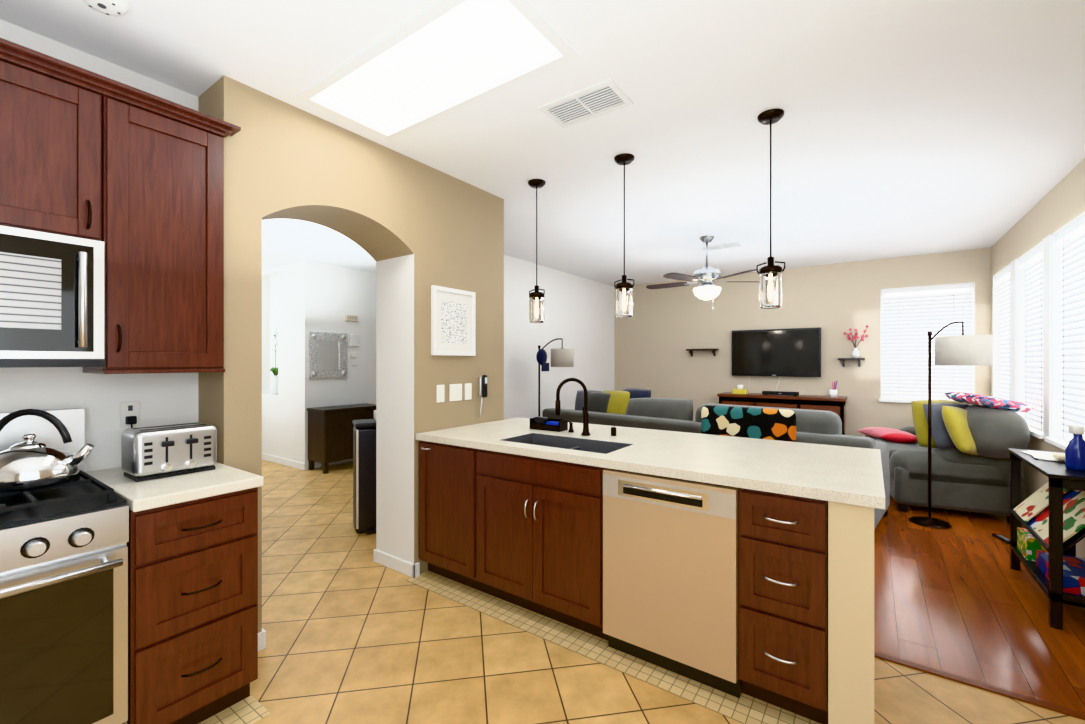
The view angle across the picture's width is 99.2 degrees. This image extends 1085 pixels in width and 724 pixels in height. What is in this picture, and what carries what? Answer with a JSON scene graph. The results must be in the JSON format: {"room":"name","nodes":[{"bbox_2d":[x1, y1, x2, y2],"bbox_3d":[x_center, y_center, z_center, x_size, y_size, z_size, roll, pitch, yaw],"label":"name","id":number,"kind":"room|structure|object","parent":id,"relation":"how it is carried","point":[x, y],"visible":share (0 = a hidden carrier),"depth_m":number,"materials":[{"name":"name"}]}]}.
{"room":"kitchen and living room","nodes":[
{"label":"kitchen and living room","id":0,"kind":"room"},
{"bbox_2d":[0,19,197,471],"bbox_3d":[-2.653,0.040,0.996,0.100,2.680,3.190,0,0,35],"label":"wall","id":1,"kind":"structure","parent":0,"point":[167,398],"depth_m":1.98,"materials":[{"name":"white paint"}]},
{"bbox_2d":[0,38,240,373],"bbox_3d":[-1.857,-0.502,1.687,0.392,1.095,1.208,0,0,35],"label":"upper cabinet","id":2,"kind":"object","parent":1,"relation":"attached to","point":[131,178],"visible":1,"depth_m":1.79,"materials":[{"name":"brown wood"}]},
{"bbox_2d":[0,225,105,367],"bbox_3d":[-1.968,-0.214,1.492,0.438,0.464,0.758,0,0,35],"label":"microwave","id":3,"kind":"object","parent":2,"relation":"attached to","point":[51,300],"visible":1,"depth_m":1.58,"materials":[{"name":"silver metal"}]},
{"bbox_2d":[120,401,139,427],"bbox_3d":[-1.829,0.231,2.044,0.029,0.116,0.064,0,0,35],"label":"electrical outlet","id":4,"kind":"object","parent":1,"relation":"attached to","point":[129,413],"visible":0.9,"depth_m":2.04,"materials":[{"name":"white plastic"}]},
{"bbox_2d":[262,261,300,461],"bbox_3d":[-4.330,0.040,6.923,3.100,2.680,0.170,0,0,35],"label":"wall","id":5,"kind":"structure","parent":0,"point":[281,410],"depth_m":6.24,"materials":[{"name":"white paint"}]},
{"bbox_2d":[270,326,277,394],"bbox_3d":[-3.763,-0.022,6.514,0.323,0.962,0.130,0,0,35],"label":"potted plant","id":6,"kind":"object","parent":5,"relation":"in","point":[274,387],"visible":0.94,"depth_m":6.48,"materials":[{"name":"white ceramic"}]},
{"bbox_2d":[262,453,302,469],"bbox_3d":[-4.310,1.337,6.796,3.080,0.085,0.014,0,0,35],"label":"baseboard","id":7,"kind":"structure","parent":5,"relation":"attached to","point":[294,464],"depth_m":6.20,"materials":[{"name":"white wood"}]},
{"bbox_2d":[301,260,375,462],"bbox_3d":[-1.864,0.040,7.631,0.100,2.680,4.180,0,0,35],"label":"wall","id":8,"kind":"structure","parent":0,"point":[332,296],"depth_m":6.27,"materials":[{"name":"white paint"}]},
{"bbox_2d":[309,332,346,377],"bbox_3d":[-2.836,-0.090,6.138,0.044,0.600,0.520,0,0,35],"label":"mirror","id":9,"kind":"object","parent":8,"relation":"attached to","point":[327,355],"visible":0.98,"depth_m":6.13,"materials":[{"name":"silver metal"}]},
{"bbox_2d":[303,458,352,469],"bbox_3d":[-1.823,1.337,7.593,0.017,0.085,4.194,0,0,35],"label":"baseboard","id":10,"kind":"structure","parent":8,"relation":"attached to","point":[316,464],"depth_m":6.06,"materials":[{"name":"white wood"}]},
{"bbox_2d":[345,315,357,320],"bbox_3d":[-2.648,-0.610,6.409,0.037,0.080,0.180,0,0,35],"label":"door chime","id":11,"kind":"object","parent":8,"relation":"attached to","point":[351,317],"visible":0.98,"depth_m":6.39,"materials":[{"name":"beige plastic"}]},
{"bbox_2d":[349,335,358,345],"bbox_3d":[-2.633,-0.300,6.434,0.030,0.144,0.137,0,0,35],"label":"switch","id":12,"kind":"object","parent":8,"relation":"attached to","point":[353,340],"depth_m":6.43,"materials":[{"name":"white plastic"}]},
{"bbox_2d":[198,75,503,632],"bbox_3d":[-1.040,0.040,3.008,0.400,2.680,1.960,0,0,35],"label":"wall","id":13,"kind":"structure","parent":0,"point":[415,230],"depth_m":2.91,"materials":[{"name":"beige paint"}]},
{"bbox_2d":[258,628,265,651],"bbox_3d":[-1.512,1.337,2.332,0.414,0.085,0.038,0,0,35],"label":"baseboard","id":14,"kind":"structure","parent":13,"relation":"attached to","point":[261,635],"depth_m":2.21,"materials":[{"name":"white wood"}]},
{"bbox_2d":[373,549,419,577],"bbox_3d":[-0.984,1.337,3.087,0.428,0.085,0.040,0,0,35],"label":"baseboard","id":15,"kind":"structure","parent":13,"relation":"attached to","point":[407,568],"depth_m":3.05,"materials":[{"name":"white wood"}]},
{"bbox_2d":[436,385,444,402],"bbox_3d":[-0.692,0.215,3.142,0.009,0.120,0.070,0,0,35],"label":"switch plate","id":16,"kind":"object","parent":13,"relation":"attached to","point":[440,389],"depth_m":3.13,"materials":[{"name":"white plastic"}]},
{"bbox_2d":[431,285,475,355],"bbox_3d":[-0.617,-0.278,3.235,0.024,0.465,0.400,0,0,35],"label":"picture frame","id":17,"kind":"object","parent":13,"relation":"attached to","point":[453,322],"visible":0.98,"depth_m":3.22,"materials":[{"name":"white"}]},
{"bbox_2d":[449,384,461,400],"bbox_3d":[-0.610,0.215,3.258,0.009,0.120,0.120,0,0,35],"label":"switch plate","id":18,"kind":"object","parent":13,"relation":"attached to","point":[455,392],"depth_m":3.25,"materials":[{"name":"white plastic"}]},
{"bbox_2d":[465,383,471,399],"bbox_3d":[-0.539,0.215,3.358,0.009,0.120,0.070,0,0,35],"label":"switch plate","id":19,"kind":"object","parent":13,"relation":"attached to","point":[468,386],"depth_m":3.35,"materials":[{"name":"white plastic"}]},
{"bbox_2d":[479,375,486,417],"bbox_3d":[-0.442,0.255,3.455,0.056,0.320,0.060,0,0,35],"label":"phone","id":20,"kind":"object","parent":13,"relation":"attached to","point":[483,386],"visible":1,"depth_m":3.44,"materials":[{"name":"black plastic"}]},
{"bbox_2d":[198,571,820,723],"bbox_3d":[-0.240,1.379,1.714,2.397,0.002,1.595,0,0,35],"label":"floor","id":21,"kind":"structure","parent":0,"point":[743,709],"depth_m":2.09,"materials":[{"name":"beige tile"}]},
{"bbox_2d":[504,434,531,441],"bbox_3d":[-0.160,0.570,2.856,0.001,0.220,0.330,0,0,35],"label":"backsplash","id":22,"kind":"structure","parent":0,"relation":"attached to","point":[518,436],"depth_m":2.87,"materials":[{"name":"beige stone"}]},
{"bbox_2d":[0,0,1084,285],"bbox_3d":[-1.776,-1.360,4.286,10.320,0.120,9.770,0,0,35],"label":"ceiling","id":23,"kind":"structure","parent":0,"point":[902,128],"depth_m":2.45,"materials":[{"name":"white paint"}]},
{"bbox_2d":[82,0,129,15],"bbox_3d":[-1.560,-1.280,1.637,0.150,0.040,0.150,0,0,35],"label":"smoke detector","id":24,"kind":"object","parent":23,"relation":"attached to","point":[115,7],"visible":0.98,"depth_m":1.65,"materials":[{"name":"white plastic"}]},
{"bbox_2d":[295,0,577,140],"bbox_3d":[-0.528,-1.304,2.105,1.280,0.032,0.540,0,0,35],"label":"skylight","id":25,"kind":"object","parent":23,"relation":"attached to","point":[439,53],"visible":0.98,"depth_m":2.04,"materials":[{"name":"white glass"}]},
{"bbox_2d":[528,179,544,322],"bbox_3d":[-0.042,-0.790,3.342,0.139,1.020,0.128,0,0,35],"label":"pendant light","id":26,"kind":"object","parent":23,"relation":"hanging from","point":[536,306],"visible":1,"depth_m":3.30,"materials":[{"name":"black metal"}]},
{"bbox_2d":[538,78,632,127],"bbox_3d":[0.215,-1.296,2.335,0.415,0.008,0.245,0,0,35],"label":"ceiling vent","id":27,"kind":"object","parent":23,"relation":"in","point":[597,100],"visible":1,"depth_m":2.32,"materials":[{"name":"white metal"}]},
{"bbox_2d":[614,153,633,317],"bbox_3d":[0.521,-0.790,2.942,0.139,1.020,0.128,0,0,35],"label":"pendant light","id":28,"kind":"object","parent":23,"relation":"hanging from","point":[624,298],"visible":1,"depth_m":2.90,"materials":[{"name":"black metal"}]},
{"bbox_2d":[646,235,758,308],"bbox_3d":[1.666,-0.924,4.840,1.218,0.752,1.271,0,0,35],"label":"ceiling fan","id":29,"kind":"object","parent":23,"relation":"hanging from","point":[706,276],"visible":0.98,"depth_m":4.72,"materials":[{"name":"silver metal"}]},
{"bbox_2d":[698,241,744,251],"bbox_3d":[2.007,-1.296,5.180,0.450,0.008,0.250,0,0,35],"label":"ceiling vent","id":30,"kind":"object","parent":23,"relation":"in","point":[727,245],"visible":0.98,"depth_m":5.17,"materials":[{"name":"white"}]},
{"bbox_2d":[756,109,784,308],"bbox_3d":[1.202,-0.790,2.434,0.139,1.020,0.128,0,0,35],"label":"pendant light","id":31,"kind":"object","parent":23,"relation":"hanging from","point":[770,286],"visible":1,"depth_m":2.40,"materials":[{"name":"black metal"}]},
{"bbox_2d":[500,438,607,457],"bbox_3d":[0.031,0.570,2.517,0.705,0.220,0.001,0,0,35],"label":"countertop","id":32,"kind":"structure","parent":0,"relation":"attached to","point":[527,445],"depth_m":2.46,"materials":[{"name":"beige stone"}]},
{"bbox_2d":[504,254,614,419],"bbox_3d":[-0.078,0.040,6.226,0.120,2.680,4.400,0,0,35],"label":"wall","id":33,"kind":"structure","parent":0,"point":[579,315],"depth_m":6.45,"materials":[{"name":"white paint"}]},
{"bbox_2d":[532,434,631,445],"bbox_3d":[0.223,0.570,2.786,0.705,0.220,0.001,0,0,35],"label":"countertop","id":34,"kind":"structure","parent":0,"relation":"attached to","point":[559,437],"depth_m":2.78,"materials":[{"name":"beige stone"}]},
{"bbox_2d":[608,442,635,457],"bbox_3d":[0.414,0.570,2.447,0.001,0.220,0.330,0,0,35],"label":"countertop","id":35,"kind":"structure","parent":0,"relation":"attached to","point":[623,449],"depth_m":2.40,"materials":[{"name":"beige stone"}]},
{"bbox_2d":[250,459,1084,723],"bbox_3d":[-1.776,1.410,4.286,10.320,0.060,9.770,0,0,35],"label":"floor","id":36,"kind":"structure","parent":0,"point":[356,633],"depth_m":2.11,"materials":[{"name":"beige tile"}]},
{"bbox_2d":[0,408,128,723],"bbox_3d":[-1.833,0.771,1.396,0.750,1.218,0.753,0,0,35],"label":"range","id":37,"kind":"object","parent":36,"relation":"on","point":[64,528],"visible":1,"depth_m":1.44,"materials":[{"name":"silver metal"}]},
{"bbox_2d":[0,408,94,492],"bbox_3d":[-1.774,0.293,1.612,0.250,0.261,0.271,0,0,35],"label":"kettle","id":38,"kind":"object","parent":37,"relation":"on","point":[30,465],"depth_m":1.58,"materials":[{"name":"silver metal"}]},
{"bbox_2d":[85,422,263,723],"bbox_3d":[-1.511,0.823,1.889,0.720,1.114,0.405,0,0,35],"label":"base cabinet","id":39,"kind":"object","parent":36,"relation":"on","point":[192,543],"depth_m":1.71,"materials":[{"name":"brown wood"}]},
{"bbox_2d":[121,422,216,481],"bbox_3d":[-1.535,0.362,1.913,0.212,0.192,0.280,0,0,35],"label":"toaster","id":40,"kind":"object","parent":39,"relation":"on","point":[164,452],"depth_m":1.84,"materials":[{"name":"silver metal"}]},
{"bbox_2d":[307,403,375,473],"bbox_3d":[-2.592,0.985,6.123,0.430,0.790,0.850,0,0,35],"label":"sideboard","id":41,"kind":"object","parent":36,"relation":"on","point":[330,433],"visible":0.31,"depth_m":5.83,"materials":[{"name":"brown wood"}]},
{"bbox_2d":[352,410,375,534],"bbox_3d":[-1.391,0.889,3.865,0.350,0.982,0.315,0,0,-27],"label":"trash can","id":42,"kind":"object","parent":36,"relation":"on","point":[364,475],"visible":0.38,"depth_m":3.71,"materials":[{"name":"grey metal"}]},
{"bbox_2d":[416,426,879,723],"bbox_3d":[0.371,0.941,2.574,2.396,0.879,0.774,0,0,35],"label":"kitchen island","id":43,"kind":"object","parent":36,"relation":"on","point":[734,566],"depth_m":2.00,"materials":[{"name":"brown wood"}]},
{"bbox_2d":[504,422,884,508],"bbox_3d":[0.480,0.500,2.701,2.426,0.001,1.060,0,0,35],"label":"island countertop","id":44,"kind":"structure","parent":43,"relation":"on","point":[531,425],"depth_m":2.55,"materials":[{"name":"beige stone"}]},
{"bbox_2d":[563,419,573,432],"bbox_3d":[0.173,0.418,3.012,0.044,0.081,0.075,0,0,35],"label":"soap dispenser","id":45,"kind":"object","parent":44,"relation":"on","point":[570,430],"depth_m":3.01,"materials":[{"name":"black metal"}]},
{"bbox_2d":[555,378,590,435],"bbox_3d":[0.197,0.279,2.896,0.170,0.361,0.196,0,0,35],"label":"faucet","id":46,"kind":"object","parent":44,"relation":"on","point":[585,420],"depth_m":2.89,"materials":[{"name":"black metal"}]},
{"bbox_2d":[615,248,990,436],"bbox_3d":[2.324,0.040,7.292,7.120,2.680,0.120,0,0,35],"label":"wall","id":47,"kind":"structure","parent":0,"point":[659,332],"depth_m":6.36,"materials":[{"name":"beige paint"}]},
{"bbox_2d":[686,349,718,355],"bbox_3d":[2.437,-0.145,7.054,0.460,0.110,0.130,0,0,35],"label":"shelf","id":48,"kind":"object","parent":47,"relation":"attached to","point":[692,350],"visible":1,"depth_m":7.02,"materials":[{"name":"brown wood"}]},
{"bbox_2d":[732,327,820,376],"bbox_3d":[3.263,-0.130,6.498,1.130,0.660,0.078,0,0,35],"label":"wall-mounted tv","id":49,"kind":"object","parent":47,"relation":"attached to","point":[794,352],"visible":1,"depth_m":6.44,"materials":[{"name":"black plastic"}]},
{"bbox_2d":[838,325,868,366],"bbox_3d":[3.996,-0.202,5.945,0.327,0.524,0.130,0,0,35],"label":"shelf","id":50,"kind":"object","parent":47,"relation":"attached to","point":[855,354],"visible":1,"depth_m":5.91,"materials":[{"name":"brown wood"}]},
{"bbox_2d":[879,282,974,404],"bbox_3d":[4.652,-0.210,5.614,0.920,1.420,0.153,0,0,35],"label":"window","id":51,"kind":"structure","parent":47,"relation":"in","point":[919,293],"depth_m":5.64,"materials":[{"name":"white plastic"}]},
{"bbox_2d":[882,284,972,400],"bbox_3d":[4.653,-0.220,5.615,0.848,1.374,0.066,0,0,35],"label":"blinds","id":52,"kind":"object","parent":51,"relation":"attached to","point":[909,322],"visible":0.77,"depth_m":5.64,"materials":[{"name":"white plastic"}]},
{"bbox_2d":[874,495,1084,719],"bbox_3d":[1.895,1.381,4.781,4.870,0.018,4.670,0,0,35],"label":"floor","id":53,"kind":"structure","parent":0,"point":[960,600],"depth_m":2.51,"materials":[{"name":"brown wood"}]},
{"bbox_2d":[536,338,573,416],"bbox_3d":[0.099,0.546,5.603,0.500,1.667,0.450,0,0,35],"label":"floor lamp","id":54,"kind":"object","parent":53,"relation":"on","point":[562,357],"visible":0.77,"depth_m":5.50,"materials":[{"name":"black metal"}]},
{"bbox_2d":[542,388,889,529],"bbox_3d":[1.565,0.853,5.016,3.450,1.053,0.980,0,0,43],"label":"sofa","id":55,"kind":"object","parent":53,"relation":"on","point":[634,407],"visible":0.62,"depth_m":4.75,"materials":[{"name":"grey fabric"}]},
{"bbox_2d":[574,390,603,422],"bbox_3d":[0.612,0.580,6.096,0.420,0.411,0.179,0,0,35],"label":"pillow","id":56,"kind":"object","parent":55,"relation":"on","point":[593,395],"depth_m":6.08,"materials":[{"name":"grey fabric"}]},
{"bbox_2d":[597,390,632,426],"bbox_3d":[0.903,0.580,5.793,0.460,0.438,0.224,0,0,35],"label":"pillow","id":57,"kind":"object","parent":55,"relation":"on","point":[610,401],"depth_m":5.75,"materials":[{"name":"yellow fabric"}]},
{"bbox_2d":[624,397,693,445],"bbox_3d":[1.255,0.640,5.089,0.895,0.503,0.462,0,0,35],"label":"cushion","id":58,"kind":"object","parent":55,"relation":"on","point":[657,408],"depth_m":4.93,"materials":[{"name":"grey fabric"}]},
{"bbox_2d":[701,405,795,441],"bbox_3d":[1.470,0.840,3.225,0.580,1.080,0.520,0,0,35],"label":"blanket","id":59,"kind":"object","parent":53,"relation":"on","point":[766,423],"visible":0.23,"depth_m":3.00,"materials":[{"name":"multicoloured fabric"}]},
{"bbox_2d":[717,381,846,434],"bbox_3d":[3.220,0.806,6.275,1.520,1.148,0.460,0,0,35],"label":"tv console","id":60,"kind":"object","parent":53,"relation":"on","point":[832,401],"visible":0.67,"depth_m":6.05,"materials":[{"name":"brown wood"}]},
{"bbox_2d":[828,381,837,397],"bbox_3d":[3.677,0.341,5.842,0.094,0.217,0.094,0,0,35],"label":"pen cup","id":61,"kind":"object","parent":60,"relation":"on","point":[832,392],"depth_m":5.81,"materials":[{"name":"white ceramic"}]},
{"bbox_2d":[856,392,1034,523],"bbox_3d":[3.929,0.828,4.709,1.019,1.104,1.808,0,0,24],"label":"loveseat","id":62,"kind":"object","parent":53,"relation":"on","point":[976,439],"visible":0.92,"depth_m":4.04,"materials":[{"name":"grey fabric"}]},
{"bbox_2d":[941,405,988,455],"bbox_3d":[3.706,0.600,4.053,0.327,0.431,0.468,0,0,35],"label":"pillow","id":63,"kind":"object","parent":62,"relation":"on","point":[964,429],"depth_m":3.96,"materials":[{"name":"yellow fabric"}]},
{"bbox_2d":[942,392,1034,412],"bbox_3d":[3.921,0.350,4.080,0.581,0.150,0.610,0,0,35],"label":"pillow","id":64,"kind":"object","parent":62,"relation":"on","point":[979,403],"depth_m":3.97,"materials":[{"name":"multicoloured fabric"}]},
{"bbox_2d":[949,404,1030,458],"bbox_3d":[3.934,0.608,4.090,0.464,0.425,0.694,0,0,35],"label":"cushion","id":65,"kind":"object","parent":62,"relation":"on","point":[986,432],"depth_m":3.87,"materials":[{"name":"grey fabric"}]},
{"bbox_2d":[909,321,992,528],"bbox_3d":[3.477,0.516,3.948,0.555,1.727,0.485,0,0,35],"label":"floor lamp","id":66,"kind":"object","parent":53,"relation":"on","point":[966,350],"visible":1,"depth_m":3.86,"materials":[{"name":"black metal"}]},
{"bbox_2d":[992,533,1009,543],"bbox_3d":[3.556,1.363,3.570,0.050,0.026,0.180,0,0,17],"label":"remote","id":67,"kind":"object","parent":53,"relation":"on","point":[1002,538],"visible":0.94,"depth_m":3.56,"materials":[{"name":"black plastic"}]},
{"bbox_2d":[1008,424,1084,629],"bbox_3d":[3.003,0.862,2.663,0.310,1.036,0.880,0,0,35],"label":"side table","id":68,"kind":"object","parent":53,"relation":"on","point":[1049,516],"visible":1,"depth_m":2.52,"materials":[{"name":"black wood"}]},
{"bbox_2d":[1013,476,1084,549],"bbox_3d":[2.992,0.845,2.671,0.252,0.296,0.760,0,0,35],"label":"gift boxes","id":69,"kind":"object","parent":68,"relation":"on","point":[1033,513],"depth_m":2.67},
{"bbox_2d":[1064,424,1084,471],"bbox_3d":[2.893,0.462,2.500,0.094,0.235,0.123,0,0,35],"label":"spray bottle","id":70,"kind":"object","parent":68,"relation":"on","point":[1075,449],"depth_m":2.47,"materials":[{"name":"blue plastic"}]},
{"bbox_2d":[991,158,1084,558],"bbox_3d":[2.376,0.040,1.323,0.120,2.680,9.550,0,0,35],"label":"wall","id":71,"kind":"structure","parent":0,"point":[1060,204],"depth_m":3.71,"materials":[{"name":"beige paint"}]},
{"bbox_2d":[993,264,1009,397],"bbox_3d":[4.811,-0.180,4.782,0.153,1.560,0.890,0,0,35],"label":"wall window","id":72,"kind":"structure","parent":71,"relation":"in","point":[996,284],"depth_m":5.13,"materials":[{"name":"white"}]},
{"bbox_2d":[996,267,1009,399],"bbox_3d":[4.811,-0.190,4.782,0.067,1.514,0.818,0,0,35],"label":"blinds","id":73,"kind":"object","parent":72,"relation":"attached to","point":[1004,370],"visible":0.48,"depth_m":4.89,"materials":[{"name":"white plastic"}]},
{"bbox_2d":[1018,241,1043,438],"bbox_3d":[4.203,-0.180,3.926,0.153,1.560,0.870,0,0,35],"label":"wall window","id":74,"kind":"structure","parent":71,"relation":"in","point":[1021,346],"depth_m":4.26,"materials":[{"name":"white"}]},
{"bbox_2d":[1021,245,1042,431],"bbox_3d":[4.203,-0.190,3.926,0.067,1.514,0.798,0,0,35],"label":"blinds","id":75,"kind":"object","parent":74,"relation":"attached to","point":[1033,372],"visible":0.58,"depth_m":4.00,"materials":[{"name":"white plastic"}]},
{"bbox_2d":[1010,211,1084,449],"bbox_3d":[3.957,-0.180,3.580,0.153,1.560,2.100,0,0,35],"label":"wall window","id":76,"kind":"structure","parent":71,"relation":"in","point":[1055,440],"depth_m":3.48,"materials":[{"name":"white"}]},
{"bbox_2d":[1057,216,1084,441],"bbox_3d":[3.612,-0.190,3.095,0.067,1.514,0.838,0,0,35],"label":"blinds","id":77,"kind":"object","parent":76,"relation":"attached to","point":[1072,387],"visible":0.92,"depth_m":3.24,"materials":[{"name":"white plastic"}]}
]}

